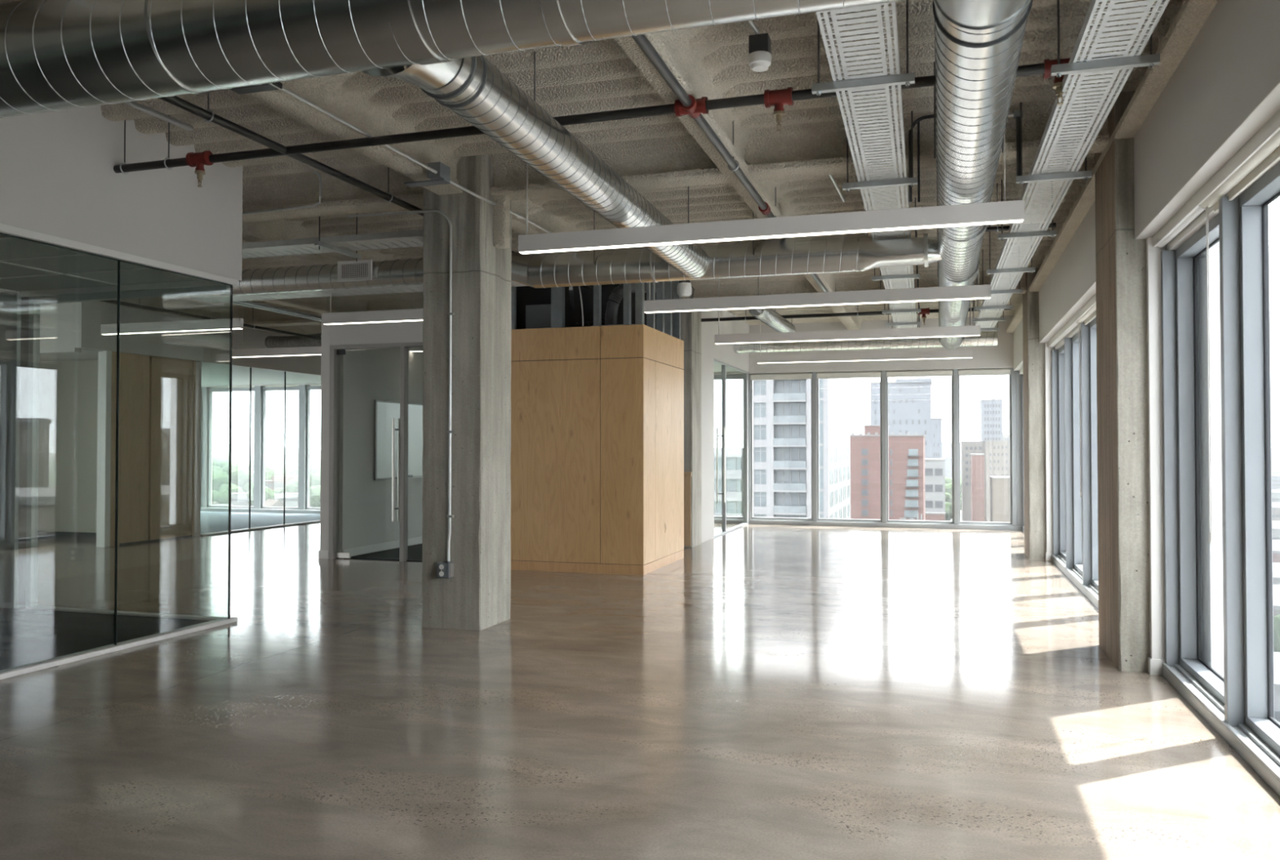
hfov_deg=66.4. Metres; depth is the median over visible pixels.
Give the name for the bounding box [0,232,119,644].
glass wall
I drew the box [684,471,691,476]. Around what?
plank
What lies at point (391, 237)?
air duct
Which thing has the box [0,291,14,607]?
glass wall
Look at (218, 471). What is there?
tree
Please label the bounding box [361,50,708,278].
duct
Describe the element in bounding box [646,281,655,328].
stud
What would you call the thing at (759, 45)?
smoke detector
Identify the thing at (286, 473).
tree
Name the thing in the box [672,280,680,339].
stud
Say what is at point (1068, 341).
trim
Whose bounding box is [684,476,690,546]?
plywood sheet
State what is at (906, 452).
brick building
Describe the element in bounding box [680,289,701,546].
concrete column
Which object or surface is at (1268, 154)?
roller shade
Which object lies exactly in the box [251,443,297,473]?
pavilion
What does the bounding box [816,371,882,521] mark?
window
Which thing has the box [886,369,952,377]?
roller shade
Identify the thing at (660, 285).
stud
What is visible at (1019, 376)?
trim
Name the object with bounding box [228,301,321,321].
rail
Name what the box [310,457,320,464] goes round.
tree
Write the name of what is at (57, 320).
wall
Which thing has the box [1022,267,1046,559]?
concrete column
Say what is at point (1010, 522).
window
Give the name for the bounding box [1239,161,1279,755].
window
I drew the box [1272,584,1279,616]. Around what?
roofed building
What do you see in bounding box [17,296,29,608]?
trim
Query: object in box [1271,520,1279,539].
roofed building
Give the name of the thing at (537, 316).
panel
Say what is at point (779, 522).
sill
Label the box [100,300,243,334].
linear light
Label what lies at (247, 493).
tree
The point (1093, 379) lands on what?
window
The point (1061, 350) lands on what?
window
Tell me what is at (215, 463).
tree
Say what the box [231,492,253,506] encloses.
building
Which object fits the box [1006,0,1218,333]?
ceiling beam
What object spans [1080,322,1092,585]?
trim
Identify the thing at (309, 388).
window
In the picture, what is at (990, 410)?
slim tower
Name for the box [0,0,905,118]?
duct
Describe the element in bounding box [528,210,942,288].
duct
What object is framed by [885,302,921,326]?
hanger
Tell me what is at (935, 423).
tower
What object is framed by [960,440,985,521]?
building
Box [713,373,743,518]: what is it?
window
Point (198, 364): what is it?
wall
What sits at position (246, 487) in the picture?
tree
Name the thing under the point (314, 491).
tree
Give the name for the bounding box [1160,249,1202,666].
trim
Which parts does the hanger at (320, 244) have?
threaded rod, threaded rod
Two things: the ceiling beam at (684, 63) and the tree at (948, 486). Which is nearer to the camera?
the ceiling beam at (684, 63)
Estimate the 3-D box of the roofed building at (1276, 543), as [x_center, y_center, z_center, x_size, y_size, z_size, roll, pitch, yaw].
[230.920,46.786,346.490,60.800,11.900,44.800,0,-1,17]
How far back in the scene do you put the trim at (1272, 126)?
5.21 m
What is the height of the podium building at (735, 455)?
46.450 m
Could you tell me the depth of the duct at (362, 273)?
10.70 m
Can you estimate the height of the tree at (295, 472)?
26.210 m
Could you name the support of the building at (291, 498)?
on the ground
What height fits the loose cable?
0.601 m
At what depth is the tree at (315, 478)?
815.71 m
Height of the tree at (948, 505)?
15.995 m
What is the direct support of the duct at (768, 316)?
hanging from the ceiling at (594, 76)
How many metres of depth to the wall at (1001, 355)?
18.51 m
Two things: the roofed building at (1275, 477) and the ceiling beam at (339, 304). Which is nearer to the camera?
the ceiling beam at (339, 304)
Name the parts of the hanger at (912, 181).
threaded rod, threaded rod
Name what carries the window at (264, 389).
in the wall at (1001, 355)
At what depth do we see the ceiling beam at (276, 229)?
10.60 m
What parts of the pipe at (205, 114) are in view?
hanger rod, hanger rod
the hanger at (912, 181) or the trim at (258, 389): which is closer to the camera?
the hanger at (912, 181)
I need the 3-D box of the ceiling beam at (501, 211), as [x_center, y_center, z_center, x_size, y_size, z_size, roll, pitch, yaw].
[-1.181,-1.950,8.336,0.120,0.800,0.120,0,-1,17]
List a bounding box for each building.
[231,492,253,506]
[253,475,297,489]
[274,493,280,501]
[280,492,297,506]
[714,447,743,516]
[850,424,925,519]
[924,511,945,520]
[942,442,951,457]
[942,457,951,477]
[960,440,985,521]
[960,446,961,474]
[969,453,984,521]
[989,475,1009,521]
[1271,474,1279,488]
[1271,488,1279,502]
[1271,502,1279,520]
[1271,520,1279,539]
[1272,539,1279,562]
[1272,562,1279,584]
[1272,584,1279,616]
[1273,651,1279,722]
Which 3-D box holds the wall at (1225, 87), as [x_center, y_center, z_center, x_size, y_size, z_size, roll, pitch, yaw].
[4.440,-1.623,9.319,0.505,0.780,17.630,0,-1,17]
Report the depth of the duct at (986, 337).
17.14 m
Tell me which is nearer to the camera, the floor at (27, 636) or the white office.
the floor at (27, 636)
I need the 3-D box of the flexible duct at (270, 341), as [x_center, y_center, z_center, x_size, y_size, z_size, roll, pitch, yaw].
[-5.609,-1.495,16.419,1.511,0.264,0.228,0,-1,17]
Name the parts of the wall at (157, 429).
panel, panel, panel, panel frame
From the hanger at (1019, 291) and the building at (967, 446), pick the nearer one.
the hanger at (1019, 291)
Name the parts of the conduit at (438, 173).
mounting plate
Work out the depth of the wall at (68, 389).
16.29 m
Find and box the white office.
[924,457,945,520]
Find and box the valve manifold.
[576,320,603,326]
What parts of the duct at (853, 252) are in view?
hanger rod, hanger rod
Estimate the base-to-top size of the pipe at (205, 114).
0.479 m
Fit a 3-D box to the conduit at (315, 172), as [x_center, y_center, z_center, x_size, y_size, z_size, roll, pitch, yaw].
[-3.603,-2.129,8.930,1.662,0.360,0.043,0,-1,19]
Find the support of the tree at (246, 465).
on the ground
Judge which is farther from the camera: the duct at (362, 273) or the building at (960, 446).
the building at (960, 446)
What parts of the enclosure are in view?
panel, panel, panel, panel, panel, panel, panel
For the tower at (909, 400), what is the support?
on the ground
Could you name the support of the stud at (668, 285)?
on the enclosure
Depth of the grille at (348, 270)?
10.57 m
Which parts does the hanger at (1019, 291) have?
threaded rod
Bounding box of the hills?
[212,443,1279,453]
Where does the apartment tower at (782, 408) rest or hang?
on the ground
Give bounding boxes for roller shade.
[750,373,812,379]
[817,371,880,378]
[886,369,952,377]
[958,368,1010,375]
[1075,302,1096,496]
[1198,129,1279,542]
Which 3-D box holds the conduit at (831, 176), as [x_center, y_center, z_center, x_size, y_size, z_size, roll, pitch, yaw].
[1.751,-2.234,8.816,0.028,0.027,1.401,0,-1,19]
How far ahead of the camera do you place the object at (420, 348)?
14.71 m
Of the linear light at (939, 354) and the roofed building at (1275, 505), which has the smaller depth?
the linear light at (939, 354)
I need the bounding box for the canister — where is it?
[676,280,693,297]
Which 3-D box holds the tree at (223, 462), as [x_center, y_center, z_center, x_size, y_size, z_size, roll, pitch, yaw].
[-692.949,63.181,1634.101,26.125,25.406,26.688,-1,-1,43]
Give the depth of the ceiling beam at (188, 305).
16.14 m
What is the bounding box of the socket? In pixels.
[439,570,444,576]
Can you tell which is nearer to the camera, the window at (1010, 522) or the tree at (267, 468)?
the window at (1010, 522)
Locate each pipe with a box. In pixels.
[97,298,321,340]
[113,55,1117,186]
[124,93,593,292]
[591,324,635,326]
[631,34,828,292]
[701,299,1009,324]
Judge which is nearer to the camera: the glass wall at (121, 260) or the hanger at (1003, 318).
the glass wall at (121, 260)
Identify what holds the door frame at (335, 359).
attached to the wall at (393, 331)
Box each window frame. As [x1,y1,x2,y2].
[713,358,748,537]
[1044,342,1053,560]
[1146,236,1165,675]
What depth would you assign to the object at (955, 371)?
18.11 m
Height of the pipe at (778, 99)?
0.637 m
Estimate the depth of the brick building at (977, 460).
396.87 m
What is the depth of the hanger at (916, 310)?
13.64 m
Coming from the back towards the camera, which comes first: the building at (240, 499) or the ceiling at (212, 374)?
the building at (240, 499)
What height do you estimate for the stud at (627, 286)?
0.932 m
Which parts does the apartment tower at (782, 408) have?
balcony rail, balcony rail, balcony rail, balcony rail, balcony rail, balcony rail, balcony door, balcony door, balcony door, balcony door, balcony door, balcony door, balcony door, door frame, door frame, door frame, door frame, door frame, door frame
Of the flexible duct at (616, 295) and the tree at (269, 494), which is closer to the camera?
the flexible duct at (616, 295)
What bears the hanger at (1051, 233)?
hanging from the ceiling at (594, 76)
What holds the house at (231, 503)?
on the ground
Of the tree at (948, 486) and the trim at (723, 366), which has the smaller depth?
the trim at (723, 366)
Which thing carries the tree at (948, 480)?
on the ground
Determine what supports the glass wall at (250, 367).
on the baseboard at (215, 532)
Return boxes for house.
[212,502,232,505]
[265,498,283,506]
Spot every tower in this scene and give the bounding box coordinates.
[752,377,850,518]
[870,377,931,457]
[930,417,942,457]
[979,399,1002,440]
[983,440,1009,521]
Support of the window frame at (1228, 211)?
attached to the wall at (1225, 87)
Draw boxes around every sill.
[200,506,319,513]
[714,518,1023,529]
[1051,554,1098,608]
[1162,662,1279,796]
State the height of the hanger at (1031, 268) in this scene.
0.637 m
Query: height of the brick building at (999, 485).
34.500 m
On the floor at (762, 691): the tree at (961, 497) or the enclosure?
the enclosure
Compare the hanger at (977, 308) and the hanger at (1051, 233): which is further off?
the hanger at (977, 308)
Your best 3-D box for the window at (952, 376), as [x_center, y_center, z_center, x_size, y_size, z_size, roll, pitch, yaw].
[5.265,0.311,18.398,1.220,2.860,0.090,0,-1,17]
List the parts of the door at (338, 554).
pull handle, pull handle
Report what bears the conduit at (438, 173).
attached to the ceiling beam at (328, 93)
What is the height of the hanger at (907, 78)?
0.637 m
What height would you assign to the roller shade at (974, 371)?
0.113 m
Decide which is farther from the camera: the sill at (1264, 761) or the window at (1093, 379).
the window at (1093, 379)
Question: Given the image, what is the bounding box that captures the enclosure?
[510,324,684,574]
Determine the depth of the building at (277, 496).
768.54 m
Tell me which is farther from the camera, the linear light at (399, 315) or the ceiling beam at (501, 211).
the linear light at (399, 315)
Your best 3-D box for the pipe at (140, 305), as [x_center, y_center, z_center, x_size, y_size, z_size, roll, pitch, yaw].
[-5.772,-1.864,13.806,0.084,0.776,5.901,0,-1,17]
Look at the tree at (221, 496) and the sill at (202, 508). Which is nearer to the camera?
the sill at (202, 508)
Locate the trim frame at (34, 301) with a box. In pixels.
[9,284,230,608]
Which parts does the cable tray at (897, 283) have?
rail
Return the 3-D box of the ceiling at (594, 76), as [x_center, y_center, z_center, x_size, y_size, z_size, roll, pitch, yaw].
[-5.194,-2.434,9.397,18.950,0.395,24.000,0,-1,17]
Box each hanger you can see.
[314,213,361,261]
[811,0,915,96]
[842,111,917,191]
[866,197,915,237]
[871,231,919,281]
[880,264,918,289]
[882,286,920,315]
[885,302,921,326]
[969,296,999,331]
[971,298,1005,323]
[974,275,1013,311]
[982,248,1022,294]
[985,182,1056,232]
[986,224,1035,275]
[997,179,1057,240]
[1016,99,1092,185]
[1050,0,1159,78]
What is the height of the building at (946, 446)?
51.500 m
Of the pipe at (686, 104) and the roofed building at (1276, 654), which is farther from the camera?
the roofed building at (1276, 654)
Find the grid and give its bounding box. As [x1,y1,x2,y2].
[0,236,150,291]
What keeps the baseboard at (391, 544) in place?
attached to the wall at (366, 375)
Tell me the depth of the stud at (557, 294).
11.94 m
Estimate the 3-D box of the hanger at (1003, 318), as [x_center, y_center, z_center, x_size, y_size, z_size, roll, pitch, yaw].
[5.191,-1.920,14.572,0.490,0.637,0.041,0,-1,17]
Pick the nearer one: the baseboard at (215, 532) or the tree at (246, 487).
the baseboard at (215, 532)
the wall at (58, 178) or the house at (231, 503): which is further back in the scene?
the house at (231, 503)
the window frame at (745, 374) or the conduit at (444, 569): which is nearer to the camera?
the conduit at (444, 569)
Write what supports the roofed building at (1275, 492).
on the ground
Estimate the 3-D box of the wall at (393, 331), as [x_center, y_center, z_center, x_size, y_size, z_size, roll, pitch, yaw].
[-3.259,0.071,13.010,2.215,3.325,0.130,0,-1,17]
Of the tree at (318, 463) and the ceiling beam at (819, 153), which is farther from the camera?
the tree at (318, 463)
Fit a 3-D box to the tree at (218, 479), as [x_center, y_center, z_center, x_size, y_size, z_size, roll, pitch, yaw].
[-365.607,48.484,844.177,22.844,26.397,23.336,0,-1,-1]
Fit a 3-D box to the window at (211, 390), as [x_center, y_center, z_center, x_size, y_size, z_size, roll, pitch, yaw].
[-9.575,0.413,22.987,1.350,2.820,0.090,0,-1,17]
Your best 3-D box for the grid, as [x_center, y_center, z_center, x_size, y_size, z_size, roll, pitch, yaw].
[-7.122,-1.398,3.479,3.750,0.011,11.590,0,-1,17]
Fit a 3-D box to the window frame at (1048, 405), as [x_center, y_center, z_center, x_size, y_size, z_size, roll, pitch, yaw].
[5.452,0.274,13.003,0.128,2.920,0.068,0,-1,17]
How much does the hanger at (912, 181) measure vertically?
0.637 m
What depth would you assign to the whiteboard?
14.48 m
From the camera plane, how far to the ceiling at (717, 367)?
18.61 m
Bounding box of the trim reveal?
[0,223,238,297]
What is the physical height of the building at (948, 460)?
37.500 m
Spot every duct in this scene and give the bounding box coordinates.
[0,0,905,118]
[173,252,537,298]
[241,229,423,258]
[264,333,321,347]
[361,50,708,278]
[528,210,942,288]
[604,282,656,324]
[734,313,997,352]
[748,307,795,332]
[932,0,1033,349]
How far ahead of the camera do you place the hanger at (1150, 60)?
4.86 m
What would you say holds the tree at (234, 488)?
on the ground
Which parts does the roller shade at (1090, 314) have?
bead chain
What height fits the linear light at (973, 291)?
0.967 m
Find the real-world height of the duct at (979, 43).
0.945 m
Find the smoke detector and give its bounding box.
[747,20,771,71]
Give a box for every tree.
[212,460,221,466]
[212,465,220,469]
[212,468,222,473]
[212,471,228,491]
[212,488,231,503]
[217,483,240,493]
[219,460,231,467]
[221,462,237,473]
[227,464,253,488]
[231,460,240,465]
[240,463,251,468]
[242,480,253,492]
[246,490,253,506]
[252,485,275,500]
[265,466,275,471]
[265,470,282,479]
[272,487,282,493]
[275,466,284,470]
[281,472,290,475]
[282,477,310,493]
[286,455,293,463]
[289,467,312,475]
[293,457,297,466]
[309,471,320,485]
[309,484,320,507]
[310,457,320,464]
[310,463,320,471]
[311,467,320,473]
[314,461,320,466]
[945,475,951,483]
[945,481,961,494]
[945,492,951,502]
[945,501,951,520]
[960,497,961,510]
[1273,613,1279,651]
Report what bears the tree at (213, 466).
on the ground
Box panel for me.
[525,303,551,328]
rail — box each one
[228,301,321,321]
[235,300,321,319]
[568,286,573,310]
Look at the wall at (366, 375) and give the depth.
13.90 m
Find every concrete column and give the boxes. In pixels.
[422,154,511,630]
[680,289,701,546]
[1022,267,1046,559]
[1094,90,1150,672]
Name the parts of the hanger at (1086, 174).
threaded rod, threaded rod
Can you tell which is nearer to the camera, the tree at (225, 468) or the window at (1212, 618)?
the window at (1212, 618)
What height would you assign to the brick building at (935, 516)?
22.500 m
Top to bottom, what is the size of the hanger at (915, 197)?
0.637 m
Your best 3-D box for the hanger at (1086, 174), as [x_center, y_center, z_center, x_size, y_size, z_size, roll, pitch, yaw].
[2.909,-2.058,6.884,0.490,0.637,0.041,0,-1,17]
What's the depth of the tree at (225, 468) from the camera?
1174.46 m
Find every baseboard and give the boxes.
[0,604,237,679]
[37,530,96,538]
[200,520,319,535]
[318,550,328,558]
[342,536,422,555]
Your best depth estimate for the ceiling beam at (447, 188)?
8.03 m
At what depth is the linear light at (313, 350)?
15.71 m
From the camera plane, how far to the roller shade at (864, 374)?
18.70 m
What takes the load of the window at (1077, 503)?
in the wall at (1225, 87)
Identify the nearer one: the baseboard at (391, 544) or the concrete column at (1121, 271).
the concrete column at (1121, 271)
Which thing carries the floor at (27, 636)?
on the floor at (762, 691)
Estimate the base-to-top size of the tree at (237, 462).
21.391 m
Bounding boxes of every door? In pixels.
[335,347,399,558]
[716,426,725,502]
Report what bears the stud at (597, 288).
on the enclosure
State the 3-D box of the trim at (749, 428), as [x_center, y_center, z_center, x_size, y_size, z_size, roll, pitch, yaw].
[2.156,0.370,19.338,0.095,2.955,0.170,0,-1,17]
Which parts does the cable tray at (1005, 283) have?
rail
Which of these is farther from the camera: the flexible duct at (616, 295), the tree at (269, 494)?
the tree at (269, 494)
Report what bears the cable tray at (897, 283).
on the hanger at (915, 197)
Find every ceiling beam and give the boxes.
[95,296,321,335]
[241,268,368,313]
[242,93,1109,222]
[242,219,423,293]
[244,71,644,292]
[246,271,1026,326]
[422,183,462,195]
[493,164,510,248]
[613,26,862,329]
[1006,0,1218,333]
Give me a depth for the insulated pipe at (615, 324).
12.19 m
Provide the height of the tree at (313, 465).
22.762 m
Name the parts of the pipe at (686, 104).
hanger rod, hanger rod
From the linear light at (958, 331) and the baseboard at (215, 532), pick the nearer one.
the linear light at (958, 331)
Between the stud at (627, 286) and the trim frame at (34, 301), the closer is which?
the trim frame at (34, 301)
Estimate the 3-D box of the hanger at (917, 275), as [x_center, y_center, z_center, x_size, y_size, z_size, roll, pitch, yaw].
[2.857,-1.985,10.930,0.525,0.637,0.041,0,-1,17]
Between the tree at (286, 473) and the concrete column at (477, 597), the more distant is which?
the tree at (286, 473)
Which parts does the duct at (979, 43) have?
hanger rod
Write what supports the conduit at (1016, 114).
attached to the ceiling beam at (819, 153)
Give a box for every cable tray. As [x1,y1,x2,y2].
[816,1,916,328]
[973,0,1169,328]
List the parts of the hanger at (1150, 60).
threaded rod, threaded rod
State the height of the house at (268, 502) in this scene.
10.000 m
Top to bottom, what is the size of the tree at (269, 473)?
24.611 m
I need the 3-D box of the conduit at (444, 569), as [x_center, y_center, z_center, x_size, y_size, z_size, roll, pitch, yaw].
[-2.042,-0.320,8.244,1.033,3.086,0.080,0,-1,18]
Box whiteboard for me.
[373,399,422,479]
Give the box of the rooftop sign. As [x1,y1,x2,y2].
[900,514,922,519]
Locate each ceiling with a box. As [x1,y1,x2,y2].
[0,0,1182,324]
[0,234,200,292]
[40,348,101,361]
[201,362,320,385]
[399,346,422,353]
[713,362,737,372]
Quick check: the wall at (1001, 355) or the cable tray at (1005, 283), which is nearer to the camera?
the cable tray at (1005, 283)
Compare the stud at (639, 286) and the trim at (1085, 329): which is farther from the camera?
the stud at (639, 286)
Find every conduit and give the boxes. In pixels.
[229,81,584,250]
[242,171,321,214]
[347,209,454,577]
[828,174,844,201]
[908,114,933,203]
[1007,110,1022,176]
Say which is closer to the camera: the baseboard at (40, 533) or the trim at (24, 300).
the trim at (24, 300)
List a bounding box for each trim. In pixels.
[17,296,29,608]
[200,386,211,506]
[253,385,265,508]
[297,384,307,509]
[721,364,726,531]
[748,373,751,519]
[812,372,817,521]
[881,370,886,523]
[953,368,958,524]
[1011,367,1017,525]
[1015,370,1023,524]
[1022,375,1024,525]
[1047,293,1096,349]
[1049,322,1079,347]
[1051,349,1059,555]
[1064,337,1073,568]
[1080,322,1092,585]
[1152,109,1279,249]
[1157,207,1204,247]
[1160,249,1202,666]
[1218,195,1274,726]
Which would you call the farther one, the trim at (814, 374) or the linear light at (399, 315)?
the trim at (814, 374)
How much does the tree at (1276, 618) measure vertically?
15.533 m
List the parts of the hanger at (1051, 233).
threaded rod, threaded rod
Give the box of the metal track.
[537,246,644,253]
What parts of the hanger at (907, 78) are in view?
threaded rod, threaded rod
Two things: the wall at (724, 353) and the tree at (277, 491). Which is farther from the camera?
the tree at (277, 491)
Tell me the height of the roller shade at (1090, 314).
1.915 m
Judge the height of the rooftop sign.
3.179 m
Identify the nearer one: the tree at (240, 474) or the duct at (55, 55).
the duct at (55, 55)
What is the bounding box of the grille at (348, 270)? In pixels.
[341,262,367,278]
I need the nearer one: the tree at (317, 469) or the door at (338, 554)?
the door at (338, 554)
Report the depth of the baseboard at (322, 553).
13.21 m
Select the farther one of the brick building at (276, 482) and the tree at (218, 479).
the brick building at (276, 482)
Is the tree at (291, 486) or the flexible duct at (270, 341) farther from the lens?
the tree at (291, 486)
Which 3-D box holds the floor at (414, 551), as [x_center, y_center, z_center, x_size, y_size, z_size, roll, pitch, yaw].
[-2.688,1.754,14.446,1.790,0.012,3.130,0,-1,17]
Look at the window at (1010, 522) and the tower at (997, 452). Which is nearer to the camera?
the window at (1010, 522)
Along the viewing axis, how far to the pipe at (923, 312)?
14.74 m
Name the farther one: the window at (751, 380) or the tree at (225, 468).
the tree at (225, 468)
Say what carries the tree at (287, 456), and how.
on the ground
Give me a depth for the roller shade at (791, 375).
19.09 m
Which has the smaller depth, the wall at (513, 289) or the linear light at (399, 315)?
the linear light at (399, 315)
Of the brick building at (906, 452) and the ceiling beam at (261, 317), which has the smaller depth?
the ceiling beam at (261, 317)
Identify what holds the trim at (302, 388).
attached to the wall at (1001, 355)
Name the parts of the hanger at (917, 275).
threaded rod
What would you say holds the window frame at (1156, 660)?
attached to the wall at (1225, 87)
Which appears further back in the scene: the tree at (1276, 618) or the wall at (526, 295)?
the tree at (1276, 618)
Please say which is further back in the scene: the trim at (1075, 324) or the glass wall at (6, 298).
the trim at (1075, 324)
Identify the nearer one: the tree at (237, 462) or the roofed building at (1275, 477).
the roofed building at (1275, 477)
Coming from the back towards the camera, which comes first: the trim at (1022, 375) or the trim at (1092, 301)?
the trim at (1022, 375)
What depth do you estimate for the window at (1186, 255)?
6.33 m
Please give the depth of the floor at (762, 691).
5.42 m
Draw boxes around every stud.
[551,286,564,328]
[593,284,601,325]
[623,283,631,324]
[635,246,644,324]
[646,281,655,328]
[656,281,664,333]
[664,280,671,335]
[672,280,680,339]
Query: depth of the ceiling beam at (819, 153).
7.83 m
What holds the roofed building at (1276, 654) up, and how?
on the ground
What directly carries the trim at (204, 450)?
attached to the wall at (1001, 355)
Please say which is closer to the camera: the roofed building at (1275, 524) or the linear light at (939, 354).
the linear light at (939, 354)
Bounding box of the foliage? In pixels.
[212,452,1279,474]
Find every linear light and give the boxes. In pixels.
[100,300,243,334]
[189,280,527,302]
[231,292,422,357]
[323,293,422,324]
[518,133,1024,253]
[644,262,991,313]
[714,278,980,344]
[756,320,972,363]
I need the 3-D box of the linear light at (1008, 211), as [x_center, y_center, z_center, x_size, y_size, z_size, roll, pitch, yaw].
[0.796,-1.833,6.906,3.570,0.967,0.076,0,-1,17]
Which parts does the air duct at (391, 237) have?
rail, rail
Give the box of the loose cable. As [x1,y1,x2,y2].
[578,285,583,325]
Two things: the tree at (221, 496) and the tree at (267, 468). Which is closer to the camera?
the tree at (221, 496)
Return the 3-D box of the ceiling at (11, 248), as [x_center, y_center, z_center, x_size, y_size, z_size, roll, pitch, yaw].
[-7.122,-1.411,3.480,3.750,0.023,11.590,0,-1,17]
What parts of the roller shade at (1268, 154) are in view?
bead chain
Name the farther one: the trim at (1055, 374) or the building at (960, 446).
the building at (960, 446)
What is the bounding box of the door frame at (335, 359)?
[328,342,422,561]
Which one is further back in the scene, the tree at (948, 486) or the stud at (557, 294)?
the tree at (948, 486)
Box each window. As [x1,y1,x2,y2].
[207,386,254,507]
[261,386,298,508]
[306,385,320,509]
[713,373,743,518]
[750,373,813,519]
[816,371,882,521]
[885,369,954,523]
[957,368,1012,524]
[1057,344,1066,559]
[1071,330,1082,574]
[1089,317,1098,589]
[1175,213,1224,704]
[1198,241,1223,676]
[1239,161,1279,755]
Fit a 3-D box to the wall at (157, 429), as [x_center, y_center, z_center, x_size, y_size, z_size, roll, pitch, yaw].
[-7.101,-0.107,17.996,0.200,3.860,7.780,0,-1,17]
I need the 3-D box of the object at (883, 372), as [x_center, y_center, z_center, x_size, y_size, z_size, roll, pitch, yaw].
[4.641,0.356,18.570,0.095,2.955,0.170,0,-1,17]
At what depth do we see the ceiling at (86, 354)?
15.57 m
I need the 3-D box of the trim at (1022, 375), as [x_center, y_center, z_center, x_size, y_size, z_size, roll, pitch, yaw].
[7.022,0.417,17.638,0.208,2.800,0.086,0,-1,17]
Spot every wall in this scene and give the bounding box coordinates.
[0,105,242,292]
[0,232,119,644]
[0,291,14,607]
[37,359,97,532]
[40,302,81,354]
[75,301,320,546]
[120,259,232,617]
[192,361,201,536]
[200,315,1013,506]
[248,367,285,528]
[320,308,422,550]
[338,348,423,551]
[511,286,516,328]
[516,280,672,336]
[701,310,749,542]
[1013,0,1279,370]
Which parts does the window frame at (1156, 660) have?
baseboard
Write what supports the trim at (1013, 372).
attached to the wall at (1225, 87)
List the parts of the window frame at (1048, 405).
baseboard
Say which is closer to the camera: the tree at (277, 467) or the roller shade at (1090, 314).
the roller shade at (1090, 314)
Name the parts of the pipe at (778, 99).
hanger rod, hanger rod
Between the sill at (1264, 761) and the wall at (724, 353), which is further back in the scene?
the wall at (724, 353)
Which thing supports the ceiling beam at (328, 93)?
attached to the ceiling at (594, 76)
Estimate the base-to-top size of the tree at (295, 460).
26.694 m
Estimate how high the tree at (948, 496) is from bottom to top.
15.718 m
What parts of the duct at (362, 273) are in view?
register frame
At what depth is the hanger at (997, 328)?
15.75 m
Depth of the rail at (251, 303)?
13.57 m
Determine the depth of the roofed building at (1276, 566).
260.53 m
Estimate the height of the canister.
0.701 m
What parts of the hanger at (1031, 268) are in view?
threaded rod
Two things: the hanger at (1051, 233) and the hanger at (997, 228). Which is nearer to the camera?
the hanger at (1051, 233)
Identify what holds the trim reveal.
attached to the wall at (58, 178)
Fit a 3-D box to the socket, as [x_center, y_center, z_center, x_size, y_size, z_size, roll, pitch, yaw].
[-1.635,1.183,8.047,0.042,0.041,0.005,0,-1,17]
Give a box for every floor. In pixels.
[0,521,1279,859]
[0,607,208,670]
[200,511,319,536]
[343,542,422,561]
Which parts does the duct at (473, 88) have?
hanger rod, hanger rod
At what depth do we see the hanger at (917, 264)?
12.30 m
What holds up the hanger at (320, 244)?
hanging from the ceiling at (594, 76)
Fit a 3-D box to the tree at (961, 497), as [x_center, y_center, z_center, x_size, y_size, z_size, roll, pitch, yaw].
[219.647,51.388,655.344,11.484,13.800,16.072,0,-1,-2]
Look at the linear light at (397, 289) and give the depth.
11.77 m

